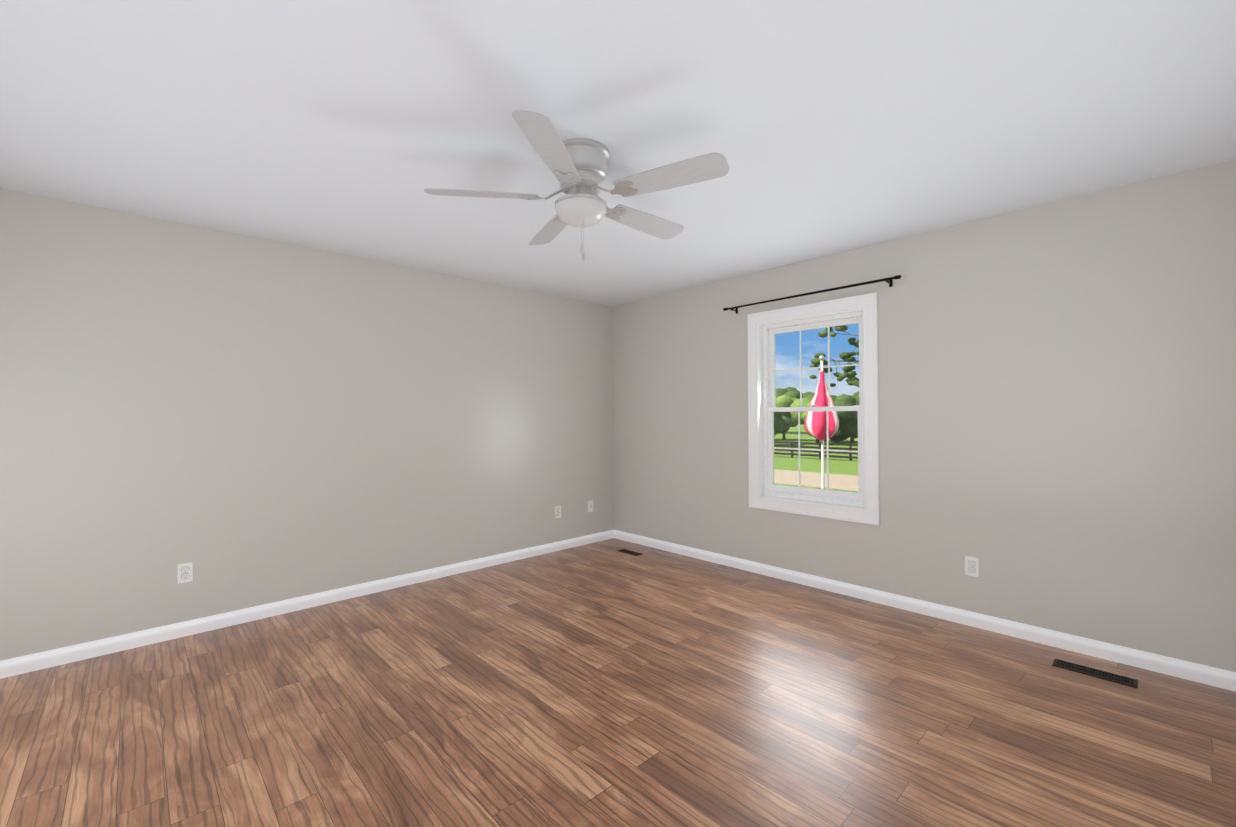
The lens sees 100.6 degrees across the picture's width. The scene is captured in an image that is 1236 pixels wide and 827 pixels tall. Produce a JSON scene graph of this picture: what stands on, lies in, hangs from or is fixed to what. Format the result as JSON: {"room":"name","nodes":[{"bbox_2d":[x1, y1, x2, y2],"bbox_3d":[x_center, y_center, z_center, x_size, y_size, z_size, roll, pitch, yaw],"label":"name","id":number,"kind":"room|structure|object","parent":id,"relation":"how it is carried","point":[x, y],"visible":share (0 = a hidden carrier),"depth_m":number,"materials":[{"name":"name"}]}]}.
{"room":"empty bedroom","nodes":[
{"label":"empty bedroom","id":0,"kind":"room"},
{"bbox_2d":[0,188,613,660],"bbox_3d":[-1.820,0.091,3.845,5.020,2.440,0.150,0,0,-43],"label":"wall","id":1,"kind":"structure","parent":0,"point":[240,422],"depth_m":3.27,"materials":[{"name":"grey paint"}]},
{"bbox_2d":[177,562,192,583],"bbox_3d":[-2.557,0.942,3.030,0.070,0.115,0.008,0,0,-43],"label":"electrical outlet","id":2,"kind":"object","parent":1,"relation":"attached to","point":[184,572],"visible":1,"depth_m":3.03,"materials":[{"name":"white plastic"}]},
{"bbox_2d":[0,530,611,678],"bbox_3d":[-1.755,1.269,3.779,4.720,0.084,0.015,0,0,-43],"label":"baseboard","id":3,"kind":"structure","parent":1,"relation":"attached to","point":[60,656],"depth_m":3.25,"materials":[{"name":"white wood"}]},
{"bbox_2d":[555,506,560,517],"bbox_3d":[-0.572,0.942,4.905,0.070,0.115,0.008,0,0,-43],"label":"electrical outlet","id":4,"kind":"object","parent":1,"relation":"attached to","point":[557,511],"visible":1,"depth_m":4.90,"materials":[{"name":"white plastic"}]},
{"bbox_2d":[588,500,592,511],"bbox_3d":[-0.276,0.938,5.180,0.070,0.115,0.015,0,0,-43],"label":"outlet","id":5,"kind":"object","parent":1,"relation":"attached to","point":[590,505],"visible":1,"depth_m":5.18,"materials":[{"name":"white plastic"}]},
{"bbox_2d":[0,538,1235,826],"bbox_3d":[-0.264,1.333,2.200,5.020,0.080,4.656,0,0,-43],"label":"floor","id":6,"kind":"structure","parent":0,"point":[602,684],"depth_m":2.16,"materials":[{"name":"laminate"}]},
{"bbox_2d":[617,549,642,555],"bbox_3d":[0.112,1.299,4.802,0.090,0.008,0.260,0,0,-43],"label":"floor vent","id":7,"kind":"object","parent":6,"relation":"in","point":[630,552],"visible":1,"depth_m":4.79,"materials":[{"name":"brown metal"}]},
{"bbox_2d":[1052,658,1137,687],"bbox_3d":[2.341,1.273,2.523,0.100,0.008,0.305,0,0,-43],"label":"floor vent","id":8,"kind":"object","parent":6,"relation":"in","point":[1109,676],"visible":1,"depth_m":2.52,"materials":[{"name":"black metal"}]},
{"bbox_2d":[0,0,1235,305],"bbox_3d":[-0.282,-1.197,2.213,5.020,0.100,4.656,0,0,-43],"label":"ceiling","id":9,"kind":"structure","parent":0,"point":[356,128],"depth_m":1.98,"materials":[{"name":"white paint"}]},
{"bbox_2d":[424,110,729,260],"bbox_3d":[-0.126,-0.901,2.299,1.216,0.494,1.273,0,0,-43],"label":"ceiling fan","id":10,"kind":"object","parent":9,"relation":"attached to","point":[577,167],"visible":1,"depth_m":2.16,"materials":[{"name":"white metal"}]},
{"bbox_2d":[612,159,1235,671],"bbox_3d":[1.497,0.069,3.878,0.150,2.440,4.356,0,0,-43],"label":"wall","id":11,"kind":"structure","parent":0,"point":[1056,389],"depth_m":2.93,"materials":[{"name":"grey paint"}]},
{"bbox_2d":[723,275,900,313],"bbox_3d":[1.376,-0.871,3.829,0.092,0.060,1.373,0,0,-43],"label":"curtain rod","id":12,"kind":"object","parent":11,"relation":"attached to","point":[889,280],"visible":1,"depth_m":3.67,"materials":[{"name":"black metal"}]},
{"bbox_2d":[747,292,879,524],"bbox_3d":[1.472,-0.028,3.890,0.171,1.578,1.005,0,0,-43],"label":"double-hung window","id":13,"kind":"structure","parent":11,"relation":"in","point":[767,493],"depth_m":3.86,"materials":[{"name":"white"}]},
{"bbox_2d":[612,530,1235,691],"bbox_3d":[1.444,1.247,3.819,0.015,0.084,4.290,0,0,-43],"label":"baseboard","id":14,"kind":"structure","parent":11,"relation":"attached to","point":[1201,673],"depth_m":3.04,"materials":[{"name":"white wood"}]},
{"bbox_2d":[965,556,978,576],"bbox_3d":[2.134,0.923,3.091,0.008,0.115,0.070,0,0,-43],"label":"electrical outlet","id":15,"kind":"object","parent":11,"relation":"attached to","point":[971,566],"visible":1,"depth_m":3.09,"materials":[{"name":"white plastic"}]},
{"label":"outside","id":16,"kind":"structure","parent":0,"visible":0},
{"bbox_2d":[774,424,857,492],"bbox_3d":[36.798,4.005,108.937,194.830,0.320,220.000,0,0,-43],"label":"ground","id":17,"kind":"structure","parent":16,"point":[839,464],"depth_m":34.75,"materials":[{"name":"green plant"}]},
{"bbox_2d":[774,412,790,435],"bbox_3d":[17.461,1.411,60.598,5.067,4.696,4.824,0,0,-43],"label":"tree","id":18,"kind":"object","parent":17,"relation":"on","point":[784,419],"depth_m":59.12,"materials":[{"name":"green plant"}]},
{"bbox_2d":[776,395,797,440],"bbox_3d":[22.706,0.634,70.674,4.949,6.278,4.444,0,0,-43],"label":"tree","id":19,"kind":"object","parent":17,"relation":"on","point":[787,403],"depth_m":69.00,"materials":[{"name":"green plant"}]},
{"bbox_2d":[776,387,802,433],"bbox_3d":[32.435,-0.659,97.389,7.089,8.994,6.588,0,0,-43],"label":"tree","id":20,"kind":"object","parent":17,"relation":"on","point":[795,393],"depth_m":95.44,"materials":[{"name":"green plant"}]},
{"bbox_2d":[790,398,818,442],"bbox_3d":[23.830,0.886,61.587,5.328,5.669,5.682,0,0,-43],"label":"tree","id":21,"kind":"object","parent":17,"relation":"on","point":[795,403],"depth_m":61.33,"materials":[{"name":"green plant"}]},
{"bbox_2d":[774,441,857,460],"bbox_3d":[12.575,3.025,44.858,0.180,1.380,100.070,0,0,-43],"label":"fence","id":22,"kind":"object","parent":17,"relation":"on","point":[837,448],"depth_m":41.11,"materials":[{"name":"brown wood"}]},
{"bbox_2d":[803,392,836,399],"bbox_3d":[37.582,0.122,95.467,7.246,8.621,9.827,0,0,-43],"label":"tree","id":23,"kind":"object","parent":17,"relation":"on","point":[811,396],"depth_m":95.39,"materials":[{"name":"green plant"}]},
{"bbox_2d":[805,355,838,488],"bbox_3d":[2.799,1.400,6.972,0.442,4.390,0.437,0,0,-43],"label":"patio umbrella","id":24,"kind":"object","parent":17,"relation":"on","point":[811,417],"depth_m":6.91,"materials":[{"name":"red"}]},
{"bbox_2d":[809,325,858,386],"bbox_3d":[8.643,-0.166,13.635,4.885,7.507,8.010,0,0,-43],"label":"tree","id":25,"kind":"object","parent":17,"relation":"on","point":[842,376],"depth_m":16.30,"materials":[{"name":"green plant"}]},
{"bbox_2d":[829,394,858,442],"bbox_3d":[28.821,0.594,64.148,6.587,6.209,6.774,0,0,-43],"label":"tree","id":26,"kind":"object","parent":17,"relation":"on","point":[846,425],"depth_m":62.78,"materials":[{"name":"green plant"}]},
{"bbox_2d":[849,391,858,404],"bbox_3d":[43.816,-0.654,94.297,6.853,8.797,9.082,0,0,-43],"label":"tree","id":27,"kind":"object","parent":17,"relation":"on","point":[855,396],"depth_m":91.98,"materials":[{"name":"green plant"}]}
]}

